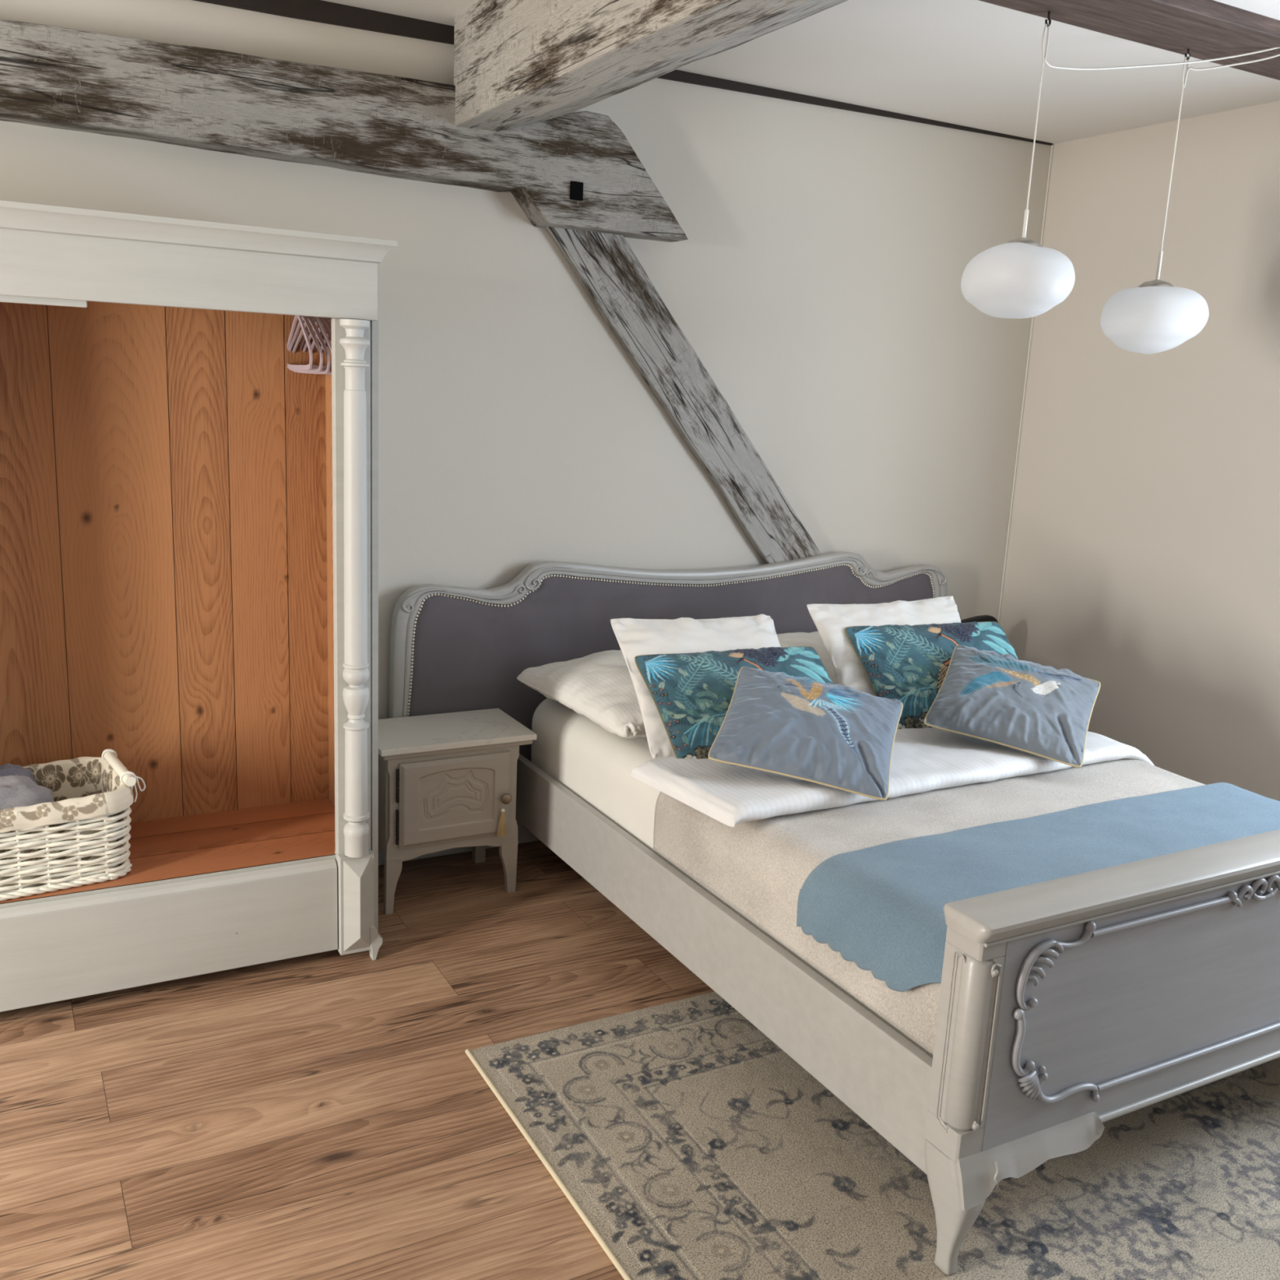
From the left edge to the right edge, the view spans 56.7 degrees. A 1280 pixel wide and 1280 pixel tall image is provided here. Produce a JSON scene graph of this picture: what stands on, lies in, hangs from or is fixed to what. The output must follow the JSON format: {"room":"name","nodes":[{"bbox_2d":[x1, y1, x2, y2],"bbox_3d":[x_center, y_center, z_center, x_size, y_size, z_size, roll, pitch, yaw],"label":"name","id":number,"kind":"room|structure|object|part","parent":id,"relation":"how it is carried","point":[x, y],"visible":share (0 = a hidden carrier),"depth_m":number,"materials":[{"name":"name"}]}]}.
{"room":"bedroom","nodes":[
{"label":"bedroom","id":0,"kind":"room"},
{"bbox_2d":[0,840,715,1279],"bbox_3d":[0.148,1.379,1.001,6.287,0.001,6.280,-4,14,-29],"label":"floor","id":1,"kind":"structure","parent":0,"point":[327,1115],"depth_m":2.55,"materials":[{"name":"brown wood"}]},
{"bbox_2d":[0,200,397,1012],"bbox_3d":[-1.435,-0.057,2.898,1.529,1.852,0.619,-4,14,-29],"label":"wardrobe","id":2,"kind":"object","parent":1,"relation":"on","point":[188,516],"visible":0.94,"depth_m":3.08,"materials":[{"name":"paint"}]},
{"bbox_2d":[0,749,145,901],"bbox_3d":[-1.516,0.448,2.901,0.536,0.256,0.348,-6,15,-35],"label":"wicker basket","id":3,"kind":"object","parent":2,"relation":"on","point":[78,838],"visible":0.94,"depth_m":2.84,"materials":[{"name":"white wicker"}]},
{"bbox_2d":[0,763,38,784],"bbox_3d":[-1.620,0.390,2.954,0.216,0.170,0.128,-4,14,-29],"label":"rolled towel","id":4,"kind":"object","parent":3,"relation":"in","point":[8,769],"visible":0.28,"depth_m":2.96,"materials":[{"name":"fabric"}]},
{"bbox_2d":[0,774,54,809],"bbox_3d":[-1.540,0.434,2.882,0.222,0.200,0.182,-4,14,-29],"label":"folded towel","id":5,"kind":"object","parent":3,"relation":"in","point":[16,790],"visible":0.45,"depth_m":2.85,"materials":[{"name":"grey fabric"}]},
{"bbox_3d":[-1.322,0.323,3.005,0.025,0.025,0.252,-6,15,-35],"label":"handle","id":6,"kind":"part","parent":3,"relation":"part of","materials":[{"name":"white wicker"}]},
{"bbox_3d":[-1.524,-0.165,3.052,1.441,1.410,0.015,-4,14,-29],"label":"panel","id":7,"kind":"part","parent":2,"relation":"part of","materials":[{"name":"brown wood"}]},
{"bbox_2d":[0,798,335,903],"bbox_3d":[-1.455,0.568,3.014,1.437,0.020,0.430,-4,14,-29],"label":"shelf","id":8,"kind":"object","parent":2,"relation":"attached to","point":[195,846],"depth_m":3.15,"materials":[{"name":"brown wood"}]},
{"bbox_3d":[-1.393,-0.936,2.708,1.529,0.052,0.618,-4,14,-29],"label":"cornice","id":9,"kind":"part","parent":2,"relation":"part of","materials":[{"name":"paint"}]},
{"bbox_2d":[287,315,312,369],"bbox_3d":[-0.878,-0.786,3.044,0.005,0.180,0.423,-3,13,-24],"label":"clothes hanger","id":10,"kind":"object","parent":2,"relation":"hanging from","point":[308,366],"visible":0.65,"depth_m":2.98,"materials":[{"name":"plastic"}]},
{"bbox_2d":[288,315,323,372],"bbox_3d":[-0.866,-0.783,3.051,0.005,0.180,0.423,-4,14,-27],"label":"clothes hanger","id":11,"kind":"object","parent":2,"relation":"hanging from","point":[317,369],"visible":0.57,"depth_m":2.97,"materials":[{"name":"plastic"}]},
{"bbox_2d":[292,316,330,373],"bbox_3d":[-0.854,-0.780,3.059,0.005,0.180,0.423,-4,14,-28],"label":"clothes hanger","id":12,"kind":"object","parent":2,"relation":"hanging from","point":[326,371],"visible":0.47,"depth_m":2.98,"materials":[{"name":"plastic"}]},
{"bbox_2d":[298,316,331,370],"bbox_3d":[-0.842,-0.788,3.064,0.005,0.180,0.423,-4,14,-27],"label":"clothes hanger","id":13,"kind":"object","parent":2,"relation":"hanging from","point":[317,319],"visible":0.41,"depth_m":2.99,"materials":[{"name":"plastic"}]},
{"bbox_2d":[302,317,331,373],"bbox_3d":[-0.830,-0.785,3.071,0.005,0.180,0.423,-4,14,-28],"label":"clothes hanger","id":14,"kind":"object","parent":2,"relation":"hanging from","point":[322,319],"visible":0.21,"depth_m":3.02,"materials":[{"name":"plastic"}]},
{"bbox_2d":[311,317,331,374],"bbox_3d":[-0.818,-0.782,3.079,0.005,0.180,0.423,-4,14,-27],"label":"clothes hanger","id":15,"kind":"object","parent":2,"relation":"hanging from","point":[326,319],"visible":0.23,"depth_m":3.05,"materials":[{"name":"plastic"}]},
{"bbox_2d":[313,317,331,365],"bbox_3d":[-0.805,-0.791,3.083,0.005,0.180,0.423,-4,14,-28],"label":"clothes hanger","id":16,"kind":"object","parent":2,"relation":"hanging from","point":[328,318],"visible":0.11,"depth_m":3.19,"materials":[{"name":"plastic"}]},
{"bbox_2d":[320,320,331,351],"bbox_3d":[-0.794,-0.788,3.091,0.005,0.180,0.423,-4,14,-27],"label":"clothes hanger","id":17,"kind":"object","parent":2,"relation":"hanging from","point":[321,346],"visible":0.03,"depth_m":3.20,"materials":[{"name":"plastic"}]},
{"bbox_3d":[-0.794,-0.165,3.214,0.006,1.410,0.408,-4,14,-29],"label":"panel","id":18,"kind":"part","parent":2,"relation":"part of","materials":[{"name":"brown wood"}]},
{"bbox_2d":[377,708,537,915],"bbox_3d":[-0.597,0.516,3.619,0.477,0.508,0.333,-4,14,-29],"label":"nightstand","id":19,"kind":"object","parent":1,"relation":"on","point":[445,780],"visible":1,"depth_m":3.48,"materials":[{"name":"grey wood"}]},
{"bbox_3d":[-0.722,0.715,3.465,0.051,0.172,0.024,-4,14,-29],"label":"leg","id":20,"kind":"part","parent":19,"relation":"part of","materials":[{"name":"paint"}]},
{"bbox_3d":[-0.550,0.480,3.502,0.412,0.316,0.018,-4,14,-29],"label":"frame","id":21,"kind":"part","parent":19,"relation":"part of","materials":[{"name":"paint"}]},
{"bbox_3d":[-0.542,0.469,3.485,0.340,0.256,0.016,-4,14,-29],"label":"door","id":22,"kind":"part","parent":19,"relation":"part of","materials":[{"name":"paint"}]},
{"bbox_3d":[-0.594,0.290,3.584,0.458,0.016,0.293,-4,14,-29],"label":"moulding","id":23,"kind":"part","parent":19,"relation":"part of","materials":[{"name":"paint"}]},
{"bbox_3d":[-0.523,0.639,3.858,0.036,0.172,0.030,-4,14,-29],"label":"leg","id":24,"kind":"part","parent":19,"relation":"part of","materials":[{"name":"paint"}]},
{"bbox_2d":[497,808,506,837],"bbox_3d":[-0.413,0.547,3.555,0.033,0.089,0.018,-4,14,-29],"label":"tassel","id":25,"kind":"object","parent":19,"relation":"hanging from","point":[502,829],"visible":1,"depth_m":3.55,"materials":[{"name":"yellow fabric"}]},
{"bbox_3d":[-0.400,0.473,3.539,0.033,0.033,0.027,-4,14,-29],"label":"knob","id":26,"kind":"part","parent":19,"relation":"part of","materials":[{"name":"brown wood"}]},
{"bbox_3d":[-0.406,0.693,3.637,0.056,0.172,0.024,-4,14,-29],"label":"leg","id":27,"kind":"part","parent":19,"relation":"part of","materials":[{"name":"paint"}]},
{"bbox_2d":[388,551,1279,1275],"bbox_3d":[0.727,0.410,3.300,2.254,0.975,2.178,-4,14,-29],"label":"bed","id":28,"kind":"object","parent":1,"relation":"on","point":[1069,1006],"visible":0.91,"depth_m":2.35,"materials":[{"name":"grey paint"}]},
{"bbox_3d":[0.213,0.187,4.215,2.254,0.975,0.034,-4,14,-29],"label":"headboard frame","id":29,"kind":"part","parent":28,"relation":"part of","materials":[{"name":"grey paint"}]},
{"bbox_3d":[0.057,0.672,3.039,0.027,0.210,2.052,-4,14,-29],"label":"rail","id":30,"kind":"part","parent":28,"relation":"part of","materials":[{"name":"grey paint"}]},
{"bbox_2d":[530,697,933,1057],"bbox_3d":[0.709,0.495,3.344,1.406,0.336,1.980,-4,14,-29],"label":"mattress","id":31,"kind":"object","parent":28,"relation":"on","point":[594,763],"visible":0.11,"depth_m":3.37,"materials":[{"name":"white fabric"}]},
{"bbox_2d":[516,649,646,737],"bbox_3d":[0.069,0.132,3.642,0.756,0.171,0.648,-4,14,-29],"label":"pillow","id":32,"kind":"object","parent":31,"relation":"on","point":[598,686],"visible":0.38,"depth_m":3.48,"materials":[{"name":"white fabric"}]},
{"bbox_2d":[610,613,780,759],"bbox_3d":[0.212,0.116,3.342,0.516,0.306,0.381,-2,13,-21],"label":"pillow","id":33,"kind":"object","parent":31,"relation":"on","point":[634,637],"visible":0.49,"depth_m":3.37,"materials":[{"name":"white fabric"}]},
{"bbox_2d":[777,631,838,684],"bbox_3d":[0.741,0.087,3.993,0.751,0.169,0.628,-3,13,-25],"label":"pillow","id":34,"kind":"object","parent":31,"relation":"on","point":[813,639],"visible":0.05,"depth_m":3.96,"materials":[{"name":"white fabric"}]},
{"bbox_2d":[806,595,960,696],"bbox_3d":[0.813,0.058,3.638,0.537,0.328,0.326,-2,13,-21],"label":"pillow","id":35,"kind":"object","parent":31,"relation":"on","point":[831,620],"visible":0.43,"depth_m":3.65,"materials":[{"name":"white fabric"}]},
{"bbox_2d":[653,758,1205,1053],"bbox_3d":[0.929,0.512,2.941,1.429,0.214,1.110,-4,14,-29],"label":"blanket","id":36,"kind":"object","parent":31,"relation":"on","point":[760,868],"visible":0.29,"depth_m":2.78,"materials":[{"name":"beige fabric"}]},
{"bbox_2d":[630,727,1154,826],"bbox_3d":[0.742,0.348,3.211,1.538,0.128,0.442,-4,14,-29],"label":"duvet","id":37,"kind":"object","parent":36,"relation":"on","point":[931,758],"visible":0.54,"depth_m":2.97,"materials":[{"name":"white fabric"}]},
{"bbox_2d":[634,646,834,759],"bbox_3d":[0.305,0.164,3.246,0.579,0.224,0.330,-3,13,-24],"label":"cushion","id":38,"kind":"object","parent":37,"relation":"on","point":[691,694],"visible":0.52,"depth_m":3.19,"materials":[{"name":"teal fabric"}]},
{"bbox_2d":[707,666,902,800],"bbox_3d":[0.427,0.222,2.990,0.450,0.204,0.391,5,12,12],"label":"cushion","id":39,"kind":"object","parent":37,"relation":"on","point":[838,736],"visible":1,"depth_m":2.90,"materials":[{"name":"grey fabric"}]},
{"bbox_2d":[844,621,1017,728],"bbox_3d":[0.935,0.102,3.593,0.576,0.256,0.309,-2,13,-21],"label":"cushion","id":40,"kind":"object","parent":37,"relation":"on","point":[908,664],"visible":0.6,"depth_m":3.54,"materials":[{"name":"teal fabric"}]},
{"bbox_2d":[924,644,1100,767],"bbox_3d":[1.054,0.172,3.336,0.437,0.214,0.399,8,13,21],"label":"cushion","id":41,"kind":"object","parent":37,"relation":"on","point":[1031,708],"visible":1,"depth_m":3.25,"materials":[{"name":"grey fabric"}]},
{"bbox_2d":[796,782,1279,991],"bbox_3d":[1.074,0.529,2.666,1.469,0.163,0.444,-4,14,-29],"label":"throw blanket","id":42,"kind":"object","parent":36,"relation":"on","point":[881,906],"visible":0.77,"depth_m":2.51,"materials":[{"name":"blue fabric"}]},
{"bbox_3d":[0.567,1.023,2.152,0.074,0.225,0.117,-4,14,-29],"label":"leg","id":43,"kind":"part","parent":28,"relation":"part of","materials":[{"name":"grey paint"}]},
{"bbox_3d":[0.575,0.704,2.092,0.065,0.427,0.084,-4,14,-29],"label":"corner post","id":44,"kind":"part","parent":28,"relation":"part of","materials":[{"name":"grey paint"}]},
{"bbox_3d":[1.216,0.671,2.434,1.404,0.447,0.070,-4,14,-29],"label":"footboard panel","id":45,"kind":"part","parent":28,"relation":"part of","materials":[{"name":"paint"}]},
{"bbox_3d":[1.237,0.655,2.393,1.342,0.382,0.022,-4,14,-29],"label":"applied moulding","id":46,"kind":"part","parent":28,"relation":"part of","materials":[{"name":"paint"}]},
{"bbox_2d":[465,991,1279,1279],"bbox_3d":[1.298,1.193,2.086,2.311,0.011,2.900,-4,14,-29],"label":"rug","id":47,"kind":"object","parent":1,"relation":"on","point":[688,1143],"visible":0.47,"depth_m":2.40,"materials":[{"name":"beige carpet"}]},
{"bbox_2d":[960,614,998,622],"bbox_3d":[1.292,0.302,4.492,0.397,0.735,0.340,-4,14,-29],"label":"chair","id":48,"kind":"object","parent":1,"relation":"on","point":[984,618],"visible":0.11,"depth_m":4.58,"materials":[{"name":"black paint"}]},
{"bbox_2d":[0,0,1051,823],"bbox_3d":[-1.264,-0.490,3.356,6.487,2.719,0.120,-4,14,-29],"label":"wall","id":49,"kind":"structure","parent":0,"point":[815,280],"depth_m":3.91,"materials":[{"name":"paint"}]},
{"bbox_2d":[0,18,688,242],"bbox_3d":[-1.897,-1.308,2.679,4.631,0.340,0.130,-4,14,-29],"label":"beam","id":50,"kind":"structure","parent":49,"relation":"attached to","point":[60,77],"depth_m":3.17,"materials":[{"name":"white wood"}]},
{"bbox_2d":[569,181,583,200],"bbox_3d":[-0.194,-1.346,3.557,0.041,0.052,0.028,-4,14,-29],"label":"peg","id":51,"kind":"object","parent":50,"relation":"attached to","point":[575,188],"visible":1,"depth_m":3.54,"materials":[{"name":"black metal"}]},
{"bbox_2d":[377,823,539,865],"bbox_3d":[-1.290,0.720,3.558,6.287,0.070,0.014,-4,14,-29],"label":"baseboard","id":52,"kind":"structure","parent":49,"relation":"attached to","point":[524,835],"depth_m":3.94,"materials":[{"name":"paint"}]},
{"bbox_2d":[193,0,1052,145],"bbox_3d":[-1.183,-1.667,3.044,6.275,0.080,0.022,-4,14,-29],"label":"trim","id":53,"kind":"structure","parent":49,"relation":"attached to","point":[315,11],"depth_m":3.33,"materials":[{"name":"wood"}]},
{"bbox_2d":[545,226,821,564],"bbox_3d":[0.253,-0.707,4.063,1.418,1.613,0.038,-4,14,-29],"label":"diagonal brace","id":54,"kind":"object","parent":49,"relation":"attached to","point":[606,265],"visible":0.68,"depth_m":3.95,"materials":[{"name":"white wood"}]},
{"bbox_2d":[997,144,1053,622],"bbox_3d":[1.520,-0.700,4.793,0.007,2.445,0.008,-4,14,-29],"label":"trim","id":55,"kind":"structure","parent":49,"relation":"attached to","point":[1051,148],"depth_m":4.75,"materials":[{"name":"beige wood"}]},
{"bbox_2d":[322,0,1279,144],"bbox_3d":[0.266,-1.141,0.463,6.487,0.120,6.210,-4,14,-29],"label":"ceiling","id":56,"kind":"structure","parent":0,"point":[975,64],"depth_m":3.55,"materials":[{"name":"paint"}]},
{"bbox_2d":[453,0,848,131],"bbox_3d":[0.963,-1.028,1.017,0.346,0.309,5.600,-4,14,-29],"label":"ceiling beam","id":57,"kind":"structure","parent":56,"relation":"attached to","point":[517,63],"depth_m":2.74,"materials":[{"name":"white wood"}]},
{"bbox_2d":[978,0,1279,79],"bbox_3d":[1.285,-1.558,2.948,2.117,0.059,0.245,-4,14,-29],"label":"ceiling beam","id":58,"kind":"structure","parent":56,"relation":"attached to","point":[1209,28],"depth_m":2.94,"materials":[{"name":"brown wood"}]},
{"bbox_2d":[1044,11,1051,26],"bbox_3d":[0.994,-1.513,2.886,0.019,0.036,0.006,-4,14,-29],"label":"ceiling hook","id":59,"kind":"object","parent":58,"relation":"attached to","point":[1049,12],"visible":1,"depth_m":2.88,"materials":[{"name":"metal"}]},
{"bbox_2d":[960,22,1279,318],"bbox_3d":[1.281,-1.203,3.068,0.926,0.761,0.269,-2,13,-21],"label":"pendant lamp","id":60,"kind":"object","parent":59,"relation":"hanging from","point":[1021,277],"visible":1,"depth_m":2.93,"materials":[{"name":"white glass"}]},
{"bbox_3d":[0.967,-0.910,3.016,0.280,0.181,0.270,-4,14,-29],"label":"lamp shade","id":61,"kind":"part","parent":60,"relation":"part of","materials":[{"name":"white glass"}]},
{"bbox_3d":[0.971,-1.046,2.987,0.009,0.071,0.010,-4,14,-29],"label":"stem","id":62,"kind":"part","parent":60,"relation":"part of","materials":[{"name":"silver metal"}]},
{"bbox_3d":[1.360,-1.332,3.057,0.809,0.497,0.114,0,12,-12],"label":"cord","id":63,"kind":"part","parent":60,"relation":"part of","materials":[{"name":"white plastic"}]},
{"bbox_2d":[1184,48,1190,60],"bbox_3d":[1.447,-1.548,3.132,0.019,0.029,0.006,-4,14,-29],"label":"ceiling hook","id":64,"kind":"object","parent":58,"relation":"attached to","point":[1188,50],"visible":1,"depth_m":3.13,"materials":[{"name":"metal"}]},
{"bbox_2d":[1100,53,1279,354],"bbox_3d":[1.526,-1.194,3.224,0.475,0.820,0.270,1,12,-7],"label":"pendant lamp","id":65,"kind":"object","parent":64,"relation":"hanging from","point":[1156,316],"visible":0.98,"depth_m":3.18,"materials":[{"name":"white glass"}]},
{"bbox_3d":[1.410,-0.884,3.276,0.281,0.181,0.270,-4,14,-29],"label":"lamp shade","id":66,"kind":"part","parent":65,"relation":"part of","materials":[{"name":"white glass"}]},
{"bbox_3d":[1.421,-1.023,3.245,0.009,0.079,0.010,-4,14,-29],"label":"stem","id":67,"kind":"part","parent":65,"relation":"part of","materials":[{"name":"silver metal"}]},
{"bbox_3d":[1.608,-1.314,3.153,0.366,0.549,0.037,5,12,12],"label":"cord","id":68,"kind":"part","parent":65,"relation":"part of","materials":[{"name":"white plastic"}]},
{"bbox_2d":[999,100,1279,800],"bbox_3d":[2.988,-0.059,2.314,0.120,2.719,6.110,-4,14,-29],"label":"wall","id":69,"kind":"structure","parent":0,"point":[1143,562],"depth_m":4.20,"materials":[{"name":"paint"}]}
]}

